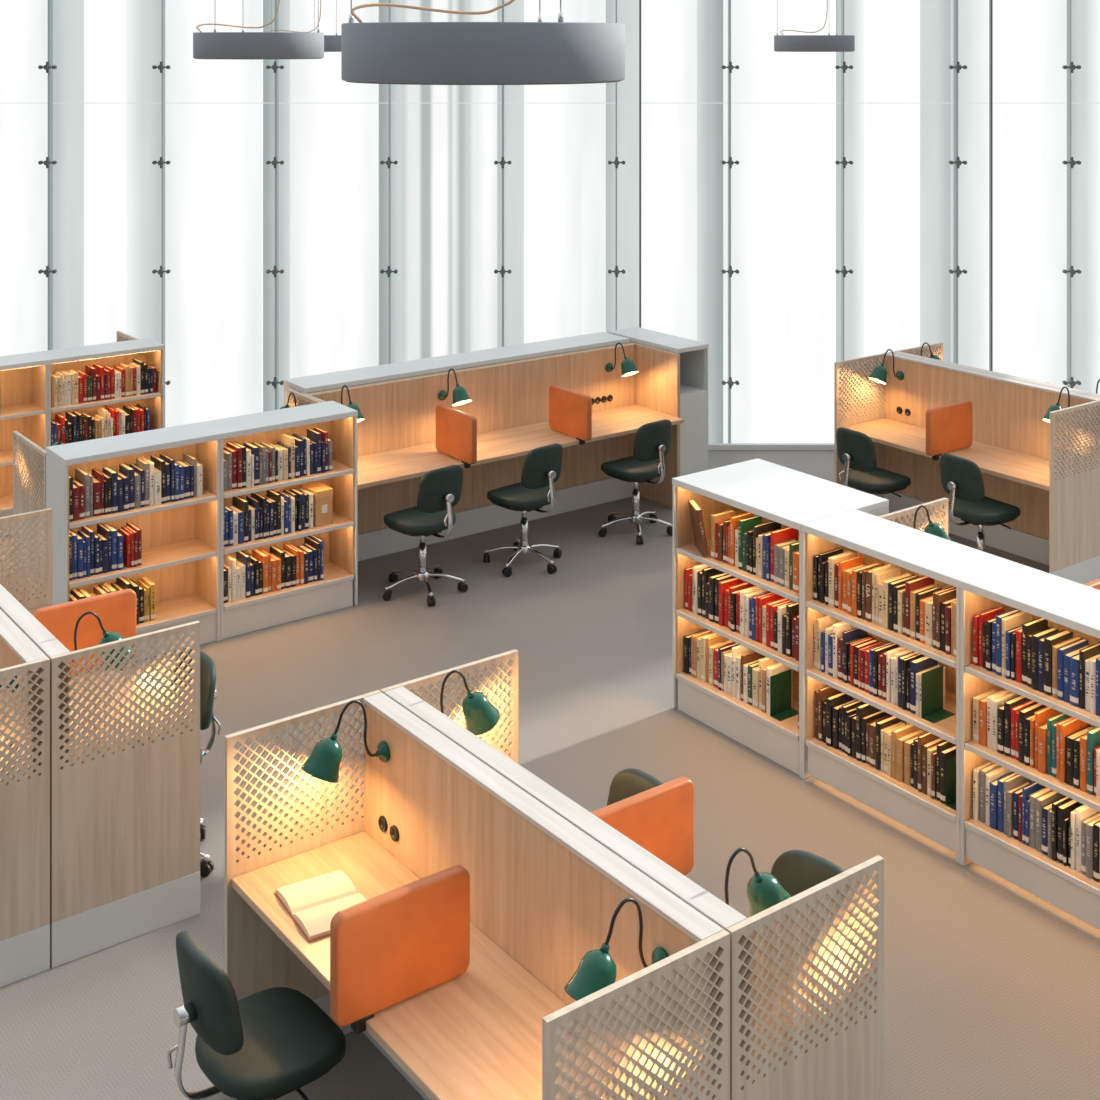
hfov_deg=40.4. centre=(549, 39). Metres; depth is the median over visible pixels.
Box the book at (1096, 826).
[1093,820,1099,882]
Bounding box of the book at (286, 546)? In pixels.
[283,543,298,585]
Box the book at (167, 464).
[166,461,169,502]
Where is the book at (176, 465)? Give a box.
[175,462,178,500]
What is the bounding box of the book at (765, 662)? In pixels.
[759,657,777,709]
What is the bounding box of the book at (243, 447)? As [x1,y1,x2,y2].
[230,441,245,487]
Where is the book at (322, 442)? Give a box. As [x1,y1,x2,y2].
[321,440,324,472]
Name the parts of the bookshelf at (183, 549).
panel, shelf, shelf, shelf, panel, panel, shelf, shelf, shelf, panel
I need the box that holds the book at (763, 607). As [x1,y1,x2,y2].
[762,605,765,644]
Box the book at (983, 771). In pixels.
[979,763,1001,822]
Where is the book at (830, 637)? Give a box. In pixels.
[828,633,832,675]
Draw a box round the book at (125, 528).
[121,526,133,566]
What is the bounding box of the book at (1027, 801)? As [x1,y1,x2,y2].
[1026,799,1028,845]
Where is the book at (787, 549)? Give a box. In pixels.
[785,548,788,588]
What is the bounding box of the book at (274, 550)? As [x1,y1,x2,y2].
[270,545,284,588]
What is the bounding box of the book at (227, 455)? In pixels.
[224,449,231,490]
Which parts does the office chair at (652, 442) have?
seat, backrest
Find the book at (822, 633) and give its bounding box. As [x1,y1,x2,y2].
[821,631,824,671]
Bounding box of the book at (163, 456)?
[159,453,174,501]
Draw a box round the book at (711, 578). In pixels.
[709,572,726,621]
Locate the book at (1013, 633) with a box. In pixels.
[1011,632,1014,680]
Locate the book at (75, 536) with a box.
[69,529,77,578]
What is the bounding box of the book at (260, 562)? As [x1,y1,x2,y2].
[253,556,262,593]
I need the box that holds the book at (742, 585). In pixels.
[728,582,752,628]
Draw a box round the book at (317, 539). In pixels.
[309,535,323,579]
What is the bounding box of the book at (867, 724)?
[866,714,891,763]
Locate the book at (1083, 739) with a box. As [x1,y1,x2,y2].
[1080,734,1086,791]
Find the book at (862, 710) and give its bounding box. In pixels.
[856,703,878,760]
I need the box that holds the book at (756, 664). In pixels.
[748,661,758,704]
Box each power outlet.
[378,815,387,831]
[390,825,398,841]
[595,397,600,403]
[601,396,606,402]
[607,395,612,401]
[896,406,901,413]
[905,408,910,415]
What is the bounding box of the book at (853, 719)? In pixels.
[851,715,855,758]
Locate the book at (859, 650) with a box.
[858,641,882,688]
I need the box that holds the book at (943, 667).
[919,667,944,715]
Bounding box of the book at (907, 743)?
[904,732,926,784]
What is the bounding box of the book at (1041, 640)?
[1038,629,1069,692]
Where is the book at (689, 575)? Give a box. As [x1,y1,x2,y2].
[688,573,691,610]
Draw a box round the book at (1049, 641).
[1044,629,1072,695]
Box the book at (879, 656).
[878,654,881,697]
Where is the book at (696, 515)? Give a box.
[688,499,708,556]
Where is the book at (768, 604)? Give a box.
[766,597,788,646]
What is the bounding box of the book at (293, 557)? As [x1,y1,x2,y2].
[283,549,295,586]
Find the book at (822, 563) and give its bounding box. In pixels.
[821,562,824,602]
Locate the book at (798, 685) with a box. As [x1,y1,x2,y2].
[798,685,798,728]
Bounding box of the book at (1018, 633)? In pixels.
[1015,628,1021,682]
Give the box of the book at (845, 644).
[844,635,867,682]
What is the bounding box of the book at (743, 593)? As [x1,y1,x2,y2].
[740,586,762,635]
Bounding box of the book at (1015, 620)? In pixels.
[1002,611,1031,676]
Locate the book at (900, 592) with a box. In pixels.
[898,588,904,633]
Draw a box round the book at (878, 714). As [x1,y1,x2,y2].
[861,710,890,762]
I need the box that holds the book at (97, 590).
[93,585,106,594]
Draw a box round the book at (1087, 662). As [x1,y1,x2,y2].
[1085,654,1099,710]
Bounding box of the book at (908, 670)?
[907,668,909,710]
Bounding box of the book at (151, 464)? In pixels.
[139,456,153,505]
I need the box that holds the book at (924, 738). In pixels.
[918,732,938,791]
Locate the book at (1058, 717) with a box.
[1047,713,1068,774]
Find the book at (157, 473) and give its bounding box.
[154,467,160,504]
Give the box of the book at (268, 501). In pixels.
[266,498,272,536]
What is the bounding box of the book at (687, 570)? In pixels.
[685,564,699,609]
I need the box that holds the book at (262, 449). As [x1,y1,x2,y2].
[252,442,265,483]
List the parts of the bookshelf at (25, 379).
shelf, shelf, shelf, panel, panel, shelf, panel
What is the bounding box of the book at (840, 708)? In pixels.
[839,707,841,749]
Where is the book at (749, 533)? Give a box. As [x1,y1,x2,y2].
[747,530,752,572]
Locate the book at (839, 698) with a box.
[826,692,852,745]
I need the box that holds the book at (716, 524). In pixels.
[715,521,722,559]
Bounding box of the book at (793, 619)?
[792,617,795,658]
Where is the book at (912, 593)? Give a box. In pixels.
[910,584,937,639]
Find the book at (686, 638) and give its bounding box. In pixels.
[684,629,706,673]
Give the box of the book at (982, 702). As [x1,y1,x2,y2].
[979,690,1001,745]
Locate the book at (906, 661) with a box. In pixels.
[902,653,923,709]
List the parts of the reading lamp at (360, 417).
gooseneck arm, lamp shade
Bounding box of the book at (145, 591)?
[136,582,146,621]
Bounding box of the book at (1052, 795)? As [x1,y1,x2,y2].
[1036,790,1063,851]
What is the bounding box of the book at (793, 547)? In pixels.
[789,541,798,589]
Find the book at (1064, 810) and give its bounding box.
[1057,799,1083,863]
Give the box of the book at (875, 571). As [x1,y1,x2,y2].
[872,564,900,622]
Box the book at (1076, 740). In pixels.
[1074,733,1086,788]
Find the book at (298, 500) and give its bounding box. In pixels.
[297,498,300,530]
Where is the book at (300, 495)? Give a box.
[290,488,304,529]
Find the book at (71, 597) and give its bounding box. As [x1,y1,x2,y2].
[69,592,78,601]
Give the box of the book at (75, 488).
[73,483,78,520]
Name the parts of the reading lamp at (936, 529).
gooseneck arm, lamp shade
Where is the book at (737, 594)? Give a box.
[736,592,739,631]
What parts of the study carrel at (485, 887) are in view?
panel, panel, panel, rail, rail, panel, panel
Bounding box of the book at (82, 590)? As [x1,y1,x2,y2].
[80,588,91,597]
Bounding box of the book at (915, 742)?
[913,738,917,788]
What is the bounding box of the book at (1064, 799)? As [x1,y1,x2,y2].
[1052,796,1070,860]
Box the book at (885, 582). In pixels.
[883,573,912,628]
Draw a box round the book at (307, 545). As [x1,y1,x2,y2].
[303,543,316,581]
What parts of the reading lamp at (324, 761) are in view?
lamp shade, gooseneck arm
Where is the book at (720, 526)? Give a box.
[718,523,722,561]
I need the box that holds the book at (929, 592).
[916,586,941,640]
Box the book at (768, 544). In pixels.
[767,543,769,580]
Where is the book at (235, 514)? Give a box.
[227,506,237,544]
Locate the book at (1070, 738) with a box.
[1066,725,1092,785]
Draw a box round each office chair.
[167,931,345,1099]
[171,649,220,876]
[383,465,467,605]
[483,443,562,576]
[599,419,672,543]
[607,768,662,805]
[771,850,844,896]
[836,427,910,496]
[940,453,1020,551]
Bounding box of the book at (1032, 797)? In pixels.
[1029,787,1050,848]
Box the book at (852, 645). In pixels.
[850,637,873,685]
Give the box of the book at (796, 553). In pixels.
[793,550,798,592]
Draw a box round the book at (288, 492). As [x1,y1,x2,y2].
[283,489,296,530]
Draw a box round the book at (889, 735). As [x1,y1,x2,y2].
[888,733,890,776]
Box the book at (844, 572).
[842,564,864,611]
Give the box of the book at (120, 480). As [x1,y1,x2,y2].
[118,476,122,511]
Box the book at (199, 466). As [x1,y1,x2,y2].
[197,462,202,495]
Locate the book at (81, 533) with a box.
[77,530,89,576]
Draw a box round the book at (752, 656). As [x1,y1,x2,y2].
[741,651,764,700]
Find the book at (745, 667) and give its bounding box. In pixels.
[743,658,761,702]
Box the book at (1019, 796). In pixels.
[1018,794,1021,841]
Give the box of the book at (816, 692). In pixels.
[815,690,818,738]
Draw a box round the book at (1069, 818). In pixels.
[1068,816,1070,866]
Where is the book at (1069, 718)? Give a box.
[1056,717,1073,778]
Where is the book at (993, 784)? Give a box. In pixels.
[990,772,1011,829]
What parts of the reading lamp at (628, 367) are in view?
gooseneck arm, lamp shade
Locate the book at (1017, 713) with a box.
[1016,711,1018,759]
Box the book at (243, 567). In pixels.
[236,559,245,598]
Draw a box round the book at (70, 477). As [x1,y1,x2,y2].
[69,475,72,521]
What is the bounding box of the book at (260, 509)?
[259,507,262,538]
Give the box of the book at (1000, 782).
[997,772,1016,831]
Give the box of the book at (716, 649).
[714,643,732,687]
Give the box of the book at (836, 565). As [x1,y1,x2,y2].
[835,563,837,608]
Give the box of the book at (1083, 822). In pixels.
[1081,812,1099,874]
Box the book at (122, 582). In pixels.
[116,577,130,588]
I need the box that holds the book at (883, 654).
[882,646,900,699]
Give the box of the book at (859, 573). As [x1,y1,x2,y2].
[857,564,880,617]
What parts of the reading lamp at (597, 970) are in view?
lamp shade, gooseneck arm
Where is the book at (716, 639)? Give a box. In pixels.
[707,635,728,682]
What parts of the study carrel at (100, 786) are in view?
panel, rail, panel, panel, rail, panel, panel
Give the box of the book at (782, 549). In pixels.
[780,545,788,586]
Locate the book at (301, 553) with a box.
[290,543,303,584]
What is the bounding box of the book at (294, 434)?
[293,433,305,475]
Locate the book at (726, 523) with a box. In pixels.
[723,519,729,562]
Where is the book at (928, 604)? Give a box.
[925,599,932,646]
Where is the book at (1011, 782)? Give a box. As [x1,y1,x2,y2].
[1004,774,1029,834]
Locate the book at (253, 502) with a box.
[246,495,258,539]
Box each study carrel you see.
[0,508,199,986]
[13,389,320,594]
[117,331,136,341]
[224,649,883,1099]
[301,342,683,560]
[834,343,1099,583]
[878,498,1099,589]
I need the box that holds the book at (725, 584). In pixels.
[719,577,742,625]
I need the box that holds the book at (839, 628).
[833,622,855,677]
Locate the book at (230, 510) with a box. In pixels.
[224,505,232,545]
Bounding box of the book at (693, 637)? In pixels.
[691,630,713,676]
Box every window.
[0,0,47,355]
[53,0,83,349]
[84,0,125,345]
[126,0,161,343]
[165,0,262,427]
[263,0,289,411]
[290,0,378,377]
[379,0,401,364]
[402,0,496,361]
[497,0,523,347]
[524,0,581,343]
[582,0,605,334]
[606,0,638,332]
[641,0,696,340]
[697,0,722,442]
[723,0,835,442]
[836,0,864,366]
[865,0,919,356]
[920,0,949,361]
[950,0,987,369]
[988,0,1066,386]
[1071,0,1099,393]
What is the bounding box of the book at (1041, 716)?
[1035,707,1061,768]
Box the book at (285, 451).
[275,444,287,479]
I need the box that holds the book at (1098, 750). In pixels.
[1096,748,1099,797]
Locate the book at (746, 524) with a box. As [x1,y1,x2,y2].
[738,515,761,569]
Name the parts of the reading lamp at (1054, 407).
lamp shade, gooseneck arm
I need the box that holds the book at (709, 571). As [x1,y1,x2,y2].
[702,567,722,616]
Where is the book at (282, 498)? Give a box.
[281,496,283,534]
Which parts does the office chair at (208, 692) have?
backrest, seat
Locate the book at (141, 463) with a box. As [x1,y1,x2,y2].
[136,458,148,506]
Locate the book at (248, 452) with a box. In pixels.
[246,448,250,486]
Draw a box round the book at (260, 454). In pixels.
[259,452,262,484]
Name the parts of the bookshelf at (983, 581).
panel, shelf, shelf, shelf, panel, panel, shelf, shelf, shelf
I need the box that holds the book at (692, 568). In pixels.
[692,568,692,611]
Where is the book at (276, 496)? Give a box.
[267,489,280,534]
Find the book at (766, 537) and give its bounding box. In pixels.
[763,532,769,579]
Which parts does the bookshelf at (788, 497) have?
panel, shelf, shelf, shelf, panel, panel, panel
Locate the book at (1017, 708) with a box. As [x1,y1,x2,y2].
[1011,700,1036,758]
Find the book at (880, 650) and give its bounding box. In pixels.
[873,643,898,696]
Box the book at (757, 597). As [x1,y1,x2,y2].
[756,592,772,641]
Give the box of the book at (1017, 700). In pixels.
[1004,695,1029,756]
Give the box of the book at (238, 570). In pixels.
[236,565,240,599]
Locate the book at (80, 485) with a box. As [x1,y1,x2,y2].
[73,480,84,519]
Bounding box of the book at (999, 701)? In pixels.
[992,692,1018,750]
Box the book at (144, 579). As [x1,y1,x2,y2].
[140,576,154,620]
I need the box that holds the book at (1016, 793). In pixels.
[1013,782,1032,839]
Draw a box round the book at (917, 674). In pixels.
[916,665,939,715]
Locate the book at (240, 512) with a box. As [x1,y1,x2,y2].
[228,505,243,543]
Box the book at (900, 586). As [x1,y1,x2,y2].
[894,583,904,632]
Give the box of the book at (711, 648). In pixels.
[709,640,734,685]
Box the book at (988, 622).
[986,617,995,670]
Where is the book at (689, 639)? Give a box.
[689,639,690,674]
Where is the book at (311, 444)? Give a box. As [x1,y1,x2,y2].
[310,442,313,474]
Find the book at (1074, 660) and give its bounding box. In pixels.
[1070,653,1078,706]
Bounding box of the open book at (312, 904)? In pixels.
[274,870,365,941]
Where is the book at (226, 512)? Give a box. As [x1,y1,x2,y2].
[225,510,228,545]
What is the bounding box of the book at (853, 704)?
[842,700,863,751]
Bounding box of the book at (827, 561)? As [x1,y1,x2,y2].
[825,560,828,604]
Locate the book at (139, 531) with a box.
[126,522,141,565]
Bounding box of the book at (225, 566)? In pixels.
[224,564,230,601]
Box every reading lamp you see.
[0,676,17,692]
[52,428,66,445]
[72,611,133,670]
[280,392,295,408]
[301,700,389,782]
[341,385,364,421]
[438,368,471,405]
[440,670,499,734]
[564,898,668,1000]
[605,342,638,376]
[724,847,791,916]
[868,349,903,383]
[913,505,951,540]
[920,342,940,359]
[1042,386,1069,421]
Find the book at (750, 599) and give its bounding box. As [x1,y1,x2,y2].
[749,598,751,637]
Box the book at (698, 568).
[693,564,709,613]
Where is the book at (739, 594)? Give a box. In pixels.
[739,594,739,633]
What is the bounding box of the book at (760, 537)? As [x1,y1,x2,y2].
[758,532,768,577]
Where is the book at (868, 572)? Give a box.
[866,564,887,621]
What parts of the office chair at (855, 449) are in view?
backrest, seat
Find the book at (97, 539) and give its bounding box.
[95,534,99,574]
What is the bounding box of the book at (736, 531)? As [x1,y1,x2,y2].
[735,529,737,567]
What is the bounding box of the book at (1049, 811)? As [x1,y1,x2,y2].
[1048,809,1051,857]
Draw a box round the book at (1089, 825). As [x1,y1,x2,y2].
[1086,816,1099,878]
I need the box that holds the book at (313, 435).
[307,428,320,472]
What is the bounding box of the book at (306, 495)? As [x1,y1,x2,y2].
[296,488,308,528]
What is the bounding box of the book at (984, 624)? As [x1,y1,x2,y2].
[983,622,985,668]
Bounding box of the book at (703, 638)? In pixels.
[701,633,717,681]
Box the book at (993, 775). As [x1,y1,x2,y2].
[986,767,1012,825]
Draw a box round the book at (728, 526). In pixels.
[728,526,729,564]
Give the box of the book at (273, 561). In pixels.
[271,557,276,591]
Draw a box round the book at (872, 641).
[854,638,878,687]
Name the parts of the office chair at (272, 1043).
backrest, seat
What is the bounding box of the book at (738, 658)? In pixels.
[736,651,751,699]
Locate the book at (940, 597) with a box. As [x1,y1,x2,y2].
[936,587,955,649]
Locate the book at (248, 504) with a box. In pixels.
[248,504,256,539]
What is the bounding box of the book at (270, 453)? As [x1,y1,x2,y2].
[266,449,271,482]
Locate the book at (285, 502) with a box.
[284,500,287,533]
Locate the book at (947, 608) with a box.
[945,605,950,654]
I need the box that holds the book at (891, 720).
[875,716,905,769]
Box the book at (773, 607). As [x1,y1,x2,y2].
[770,600,792,648]
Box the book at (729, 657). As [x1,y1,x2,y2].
[727,654,731,694]
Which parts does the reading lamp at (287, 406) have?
gooseneck arm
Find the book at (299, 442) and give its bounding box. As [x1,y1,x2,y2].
[292,436,303,476]
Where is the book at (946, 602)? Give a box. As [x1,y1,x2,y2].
[941,597,955,651]
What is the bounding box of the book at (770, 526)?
[753,521,780,574]
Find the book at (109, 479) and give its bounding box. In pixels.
[100,470,111,513]
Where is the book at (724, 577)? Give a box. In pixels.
[715,574,733,623]
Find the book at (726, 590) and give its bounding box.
[724,589,727,626]
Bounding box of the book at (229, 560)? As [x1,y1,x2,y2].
[224,554,235,600]
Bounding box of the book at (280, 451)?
[270,443,282,480]
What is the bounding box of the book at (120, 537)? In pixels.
[118,532,122,569]
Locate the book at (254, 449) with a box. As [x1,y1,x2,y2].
[243,442,258,485]
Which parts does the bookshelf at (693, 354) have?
panel, shelf, door, panel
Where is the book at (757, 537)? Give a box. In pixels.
[756,537,757,575]
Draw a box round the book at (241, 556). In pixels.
[236,551,249,597]
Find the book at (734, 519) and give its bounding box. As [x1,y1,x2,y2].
[730,512,753,565]
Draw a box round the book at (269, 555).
[257,547,270,591]
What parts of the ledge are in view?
panel, panel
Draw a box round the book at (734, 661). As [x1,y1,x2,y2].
[733,660,735,697]
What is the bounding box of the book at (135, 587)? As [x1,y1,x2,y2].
[128,578,138,624]
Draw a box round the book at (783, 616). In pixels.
[782,614,785,654]
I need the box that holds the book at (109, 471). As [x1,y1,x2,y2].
[103,466,117,512]
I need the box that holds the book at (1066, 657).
[1063,644,1087,702]
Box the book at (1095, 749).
[1094,746,1099,795]
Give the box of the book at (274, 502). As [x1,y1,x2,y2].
[264,495,276,535]
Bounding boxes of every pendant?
[193,0,323,58]
[269,0,340,51]
[341,0,624,84]
[774,0,854,51]
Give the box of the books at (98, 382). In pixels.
[51,359,155,445]
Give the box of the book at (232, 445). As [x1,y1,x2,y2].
[226,442,241,488]
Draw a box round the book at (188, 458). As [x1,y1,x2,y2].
[183,453,196,496]
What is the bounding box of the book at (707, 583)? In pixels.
[705,582,708,618]
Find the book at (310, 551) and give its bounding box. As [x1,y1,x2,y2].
[297,545,313,582]
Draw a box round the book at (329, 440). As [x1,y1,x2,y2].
[328,438,331,470]
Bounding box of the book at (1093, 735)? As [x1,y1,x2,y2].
[1087,727,1099,794]
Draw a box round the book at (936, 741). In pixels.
[922,737,944,793]
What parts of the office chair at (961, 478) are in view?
backrest, seat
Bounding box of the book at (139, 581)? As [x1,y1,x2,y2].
[137,579,149,621]
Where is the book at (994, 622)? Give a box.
[992,620,995,672]
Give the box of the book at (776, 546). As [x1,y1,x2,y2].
[774,539,797,584]
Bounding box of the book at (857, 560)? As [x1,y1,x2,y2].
[838,555,863,609]
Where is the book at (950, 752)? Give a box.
[940,745,955,803]
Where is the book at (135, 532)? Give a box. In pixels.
[125,525,136,566]
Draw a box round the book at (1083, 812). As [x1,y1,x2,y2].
[1076,805,1098,871]
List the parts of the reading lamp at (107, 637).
gooseneck arm, lamp shade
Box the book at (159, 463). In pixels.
[150,455,165,503]
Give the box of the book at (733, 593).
[730,585,754,631]
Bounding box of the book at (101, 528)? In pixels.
[97,523,110,571]
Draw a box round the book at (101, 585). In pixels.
[98,583,110,592]
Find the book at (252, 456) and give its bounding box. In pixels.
[251,454,253,485]
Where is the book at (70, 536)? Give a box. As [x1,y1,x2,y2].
[69,533,72,580]
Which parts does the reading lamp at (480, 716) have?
gooseneck arm, lamp shade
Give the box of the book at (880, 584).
[879,583,882,625]
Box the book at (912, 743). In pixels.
[911,743,912,786]
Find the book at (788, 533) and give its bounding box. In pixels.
[770,527,797,581]
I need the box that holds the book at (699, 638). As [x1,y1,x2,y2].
[697,634,707,679]
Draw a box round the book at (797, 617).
[796,615,798,660]
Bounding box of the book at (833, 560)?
[829,551,854,606]
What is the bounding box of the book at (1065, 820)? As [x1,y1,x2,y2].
[1063,815,1070,865]
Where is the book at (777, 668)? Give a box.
[766,663,792,714]
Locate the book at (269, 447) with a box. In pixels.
[260,441,274,481]
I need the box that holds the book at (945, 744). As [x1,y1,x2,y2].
[937,740,954,800]
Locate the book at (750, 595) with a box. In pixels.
[745,589,768,636]
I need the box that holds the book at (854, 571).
[852,562,881,616]
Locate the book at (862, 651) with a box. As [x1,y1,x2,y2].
[861,642,884,690]
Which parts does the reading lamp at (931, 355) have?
gooseneck arm, lamp shade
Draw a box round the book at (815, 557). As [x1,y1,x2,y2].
[813,555,817,600]
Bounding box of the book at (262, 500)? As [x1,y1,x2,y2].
[251,492,265,538]
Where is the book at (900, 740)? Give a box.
[897,729,925,782]
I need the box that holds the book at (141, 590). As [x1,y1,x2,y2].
[133,580,143,622]
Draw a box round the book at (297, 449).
[295,445,299,477]
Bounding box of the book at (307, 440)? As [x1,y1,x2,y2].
[298,434,309,475]
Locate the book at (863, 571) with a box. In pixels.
[862,564,883,619]
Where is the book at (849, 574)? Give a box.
[847,571,851,614]
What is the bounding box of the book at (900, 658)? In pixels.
[898,651,916,707]
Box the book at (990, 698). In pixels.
[987,689,1010,747]
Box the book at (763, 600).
[759,593,783,642]
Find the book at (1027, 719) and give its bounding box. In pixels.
[1024,714,1034,765]
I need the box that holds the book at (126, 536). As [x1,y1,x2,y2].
[118,528,130,567]
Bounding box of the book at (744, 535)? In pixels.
[742,532,746,570]
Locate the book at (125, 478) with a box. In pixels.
[118,472,128,510]
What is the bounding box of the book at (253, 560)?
[248,554,258,595]
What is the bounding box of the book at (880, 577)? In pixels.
[876,567,899,623]
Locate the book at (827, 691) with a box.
[819,686,840,740]
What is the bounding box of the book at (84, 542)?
[83,540,85,576]
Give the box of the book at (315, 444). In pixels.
[310,440,316,473]
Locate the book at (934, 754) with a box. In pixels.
[931,751,936,798]
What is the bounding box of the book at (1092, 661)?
[1090,656,1099,713]
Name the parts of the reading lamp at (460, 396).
gooseneck arm, lamp shade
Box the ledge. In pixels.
[284,332,628,405]
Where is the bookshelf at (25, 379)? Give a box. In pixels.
[0,338,164,535]
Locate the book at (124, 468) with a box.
[119,463,134,509]
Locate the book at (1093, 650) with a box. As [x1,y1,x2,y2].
[1079,642,1099,708]
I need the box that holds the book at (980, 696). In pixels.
[973,689,997,742]
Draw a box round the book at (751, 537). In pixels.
[750,535,752,573]
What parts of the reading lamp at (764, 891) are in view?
gooseneck arm, lamp shade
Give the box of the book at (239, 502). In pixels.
[233,496,247,542]
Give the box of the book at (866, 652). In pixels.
[864,643,884,692]
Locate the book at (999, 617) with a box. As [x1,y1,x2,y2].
[996,609,1020,675]
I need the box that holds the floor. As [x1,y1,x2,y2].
[0,450,1099,1099]
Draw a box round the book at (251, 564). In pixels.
[250,562,253,595]
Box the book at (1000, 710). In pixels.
[997,705,1003,753]
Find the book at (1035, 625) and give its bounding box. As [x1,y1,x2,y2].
[1022,617,1047,684]
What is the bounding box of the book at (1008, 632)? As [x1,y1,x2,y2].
[1006,625,1021,678]
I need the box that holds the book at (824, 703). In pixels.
[823,701,825,742]
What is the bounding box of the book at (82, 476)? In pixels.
[75,467,89,517]
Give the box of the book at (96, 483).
[93,477,100,515]
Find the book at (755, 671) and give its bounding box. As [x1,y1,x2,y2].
[752,666,758,708]
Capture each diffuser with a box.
[346,81,619,84]
[775,51,852,51]
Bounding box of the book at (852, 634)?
[843,627,866,680]
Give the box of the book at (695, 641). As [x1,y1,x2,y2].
[694,639,696,677]
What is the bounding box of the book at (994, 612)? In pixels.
[979,606,1004,666]
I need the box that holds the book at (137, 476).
[135,472,140,508]
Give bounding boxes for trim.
[38,0,56,349]
[152,0,170,384]
[266,0,283,409]
[380,0,397,363]
[494,0,511,346]
[608,0,624,329]
[639,0,640,327]
[721,0,738,442]
[835,0,852,382]
[949,0,966,363]
[989,0,992,370]
[1062,0,1080,387]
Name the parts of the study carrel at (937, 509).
panel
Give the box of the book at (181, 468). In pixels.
[175,461,183,499]
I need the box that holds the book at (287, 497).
[277,490,290,532]
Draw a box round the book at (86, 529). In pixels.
[81,526,94,575]
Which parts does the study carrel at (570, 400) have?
panel, panel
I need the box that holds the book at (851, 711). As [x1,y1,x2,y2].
[845,707,855,753]
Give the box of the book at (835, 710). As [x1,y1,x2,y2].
[832,698,856,748]
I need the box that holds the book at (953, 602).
[951,600,955,655]
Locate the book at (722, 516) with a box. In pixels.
[711,510,735,558]
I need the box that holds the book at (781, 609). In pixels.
[778,601,793,652]
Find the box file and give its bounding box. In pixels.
[301,481,332,526]
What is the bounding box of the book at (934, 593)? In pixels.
[933,586,954,647]
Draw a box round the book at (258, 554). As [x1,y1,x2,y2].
[252,549,267,593]
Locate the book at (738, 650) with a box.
[732,645,752,695]
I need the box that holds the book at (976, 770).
[973,761,992,820]
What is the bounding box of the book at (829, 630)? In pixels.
[825,626,832,673]
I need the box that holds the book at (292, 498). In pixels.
[284,492,294,532]
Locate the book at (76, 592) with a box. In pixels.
[71,588,85,598]
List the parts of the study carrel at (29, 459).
panel, panel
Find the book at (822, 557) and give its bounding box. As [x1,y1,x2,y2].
[818,548,842,601]
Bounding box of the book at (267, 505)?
[266,503,268,537]
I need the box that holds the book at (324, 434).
[314,427,327,471]
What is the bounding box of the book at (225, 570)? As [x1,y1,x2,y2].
[224,568,227,602]
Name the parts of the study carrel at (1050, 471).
panel, panel, panel, rail, rail, panel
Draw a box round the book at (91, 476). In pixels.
[83,469,92,516]
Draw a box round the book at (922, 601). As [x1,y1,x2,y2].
[920,595,932,643]
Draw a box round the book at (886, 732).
[884,723,905,773]
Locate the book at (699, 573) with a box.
[698,571,701,615]
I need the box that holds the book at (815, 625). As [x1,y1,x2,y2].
[814,623,816,668]
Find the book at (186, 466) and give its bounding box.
[177,460,189,498]
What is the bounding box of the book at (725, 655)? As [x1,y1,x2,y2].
[724,652,731,692]
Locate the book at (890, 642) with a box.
[869,641,892,694]
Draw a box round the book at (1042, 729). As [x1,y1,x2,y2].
[1038,723,1046,773]
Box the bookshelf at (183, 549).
[46,401,357,662]
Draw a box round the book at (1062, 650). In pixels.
[1058,638,1087,699]
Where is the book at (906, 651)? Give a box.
[896,649,912,704]
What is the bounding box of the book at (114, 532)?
[104,524,117,570]
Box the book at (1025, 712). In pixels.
[1019,702,1046,762]
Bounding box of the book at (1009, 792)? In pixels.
[1007,781,1031,837]
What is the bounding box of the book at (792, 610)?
[786,602,798,656]
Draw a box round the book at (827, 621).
[817,616,841,670]
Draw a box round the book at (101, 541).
[100,539,102,573]
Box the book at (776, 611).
[774,610,777,650]
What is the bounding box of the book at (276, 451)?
[275,449,277,481]
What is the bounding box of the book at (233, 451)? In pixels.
[224,445,236,489]
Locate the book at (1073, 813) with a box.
[1071,810,1075,869]
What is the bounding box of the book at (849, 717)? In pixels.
[848,713,855,755]
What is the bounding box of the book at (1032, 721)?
[1030,717,1034,767]
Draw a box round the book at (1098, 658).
[1096,657,1099,715]
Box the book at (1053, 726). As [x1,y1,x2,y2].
[1051,716,1070,776]
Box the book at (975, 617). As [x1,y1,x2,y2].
[973,609,990,665]
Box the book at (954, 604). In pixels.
[954,604,955,657]
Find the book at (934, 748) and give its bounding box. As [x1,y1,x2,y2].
[927,745,936,796]
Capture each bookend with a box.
[770,669,797,720]
[921,666,954,722]
[946,756,955,809]
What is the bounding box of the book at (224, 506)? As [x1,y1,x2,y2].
[224,506,224,546]
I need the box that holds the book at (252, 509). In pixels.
[248,506,254,540]
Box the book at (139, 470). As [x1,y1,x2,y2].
[129,463,144,506]
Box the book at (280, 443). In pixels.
[277,441,290,478]
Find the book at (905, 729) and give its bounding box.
[891,723,921,778]
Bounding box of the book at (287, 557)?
[285,552,290,587]
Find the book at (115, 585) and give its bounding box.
[111,582,123,590]
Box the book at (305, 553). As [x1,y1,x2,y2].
[298,547,307,583]
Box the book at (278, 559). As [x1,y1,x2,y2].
[270,553,280,590]
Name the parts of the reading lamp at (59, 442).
gooseneck arm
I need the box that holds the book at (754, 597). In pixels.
[752,591,769,640]
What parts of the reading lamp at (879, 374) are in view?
lamp shade, gooseneck arm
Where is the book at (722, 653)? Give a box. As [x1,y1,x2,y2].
[721,649,731,690]
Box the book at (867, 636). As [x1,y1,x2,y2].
[848,636,871,683]
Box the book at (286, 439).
[281,433,294,478]
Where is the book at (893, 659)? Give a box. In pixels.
[891,656,895,703]
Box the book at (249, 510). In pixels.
[248,508,250,540]

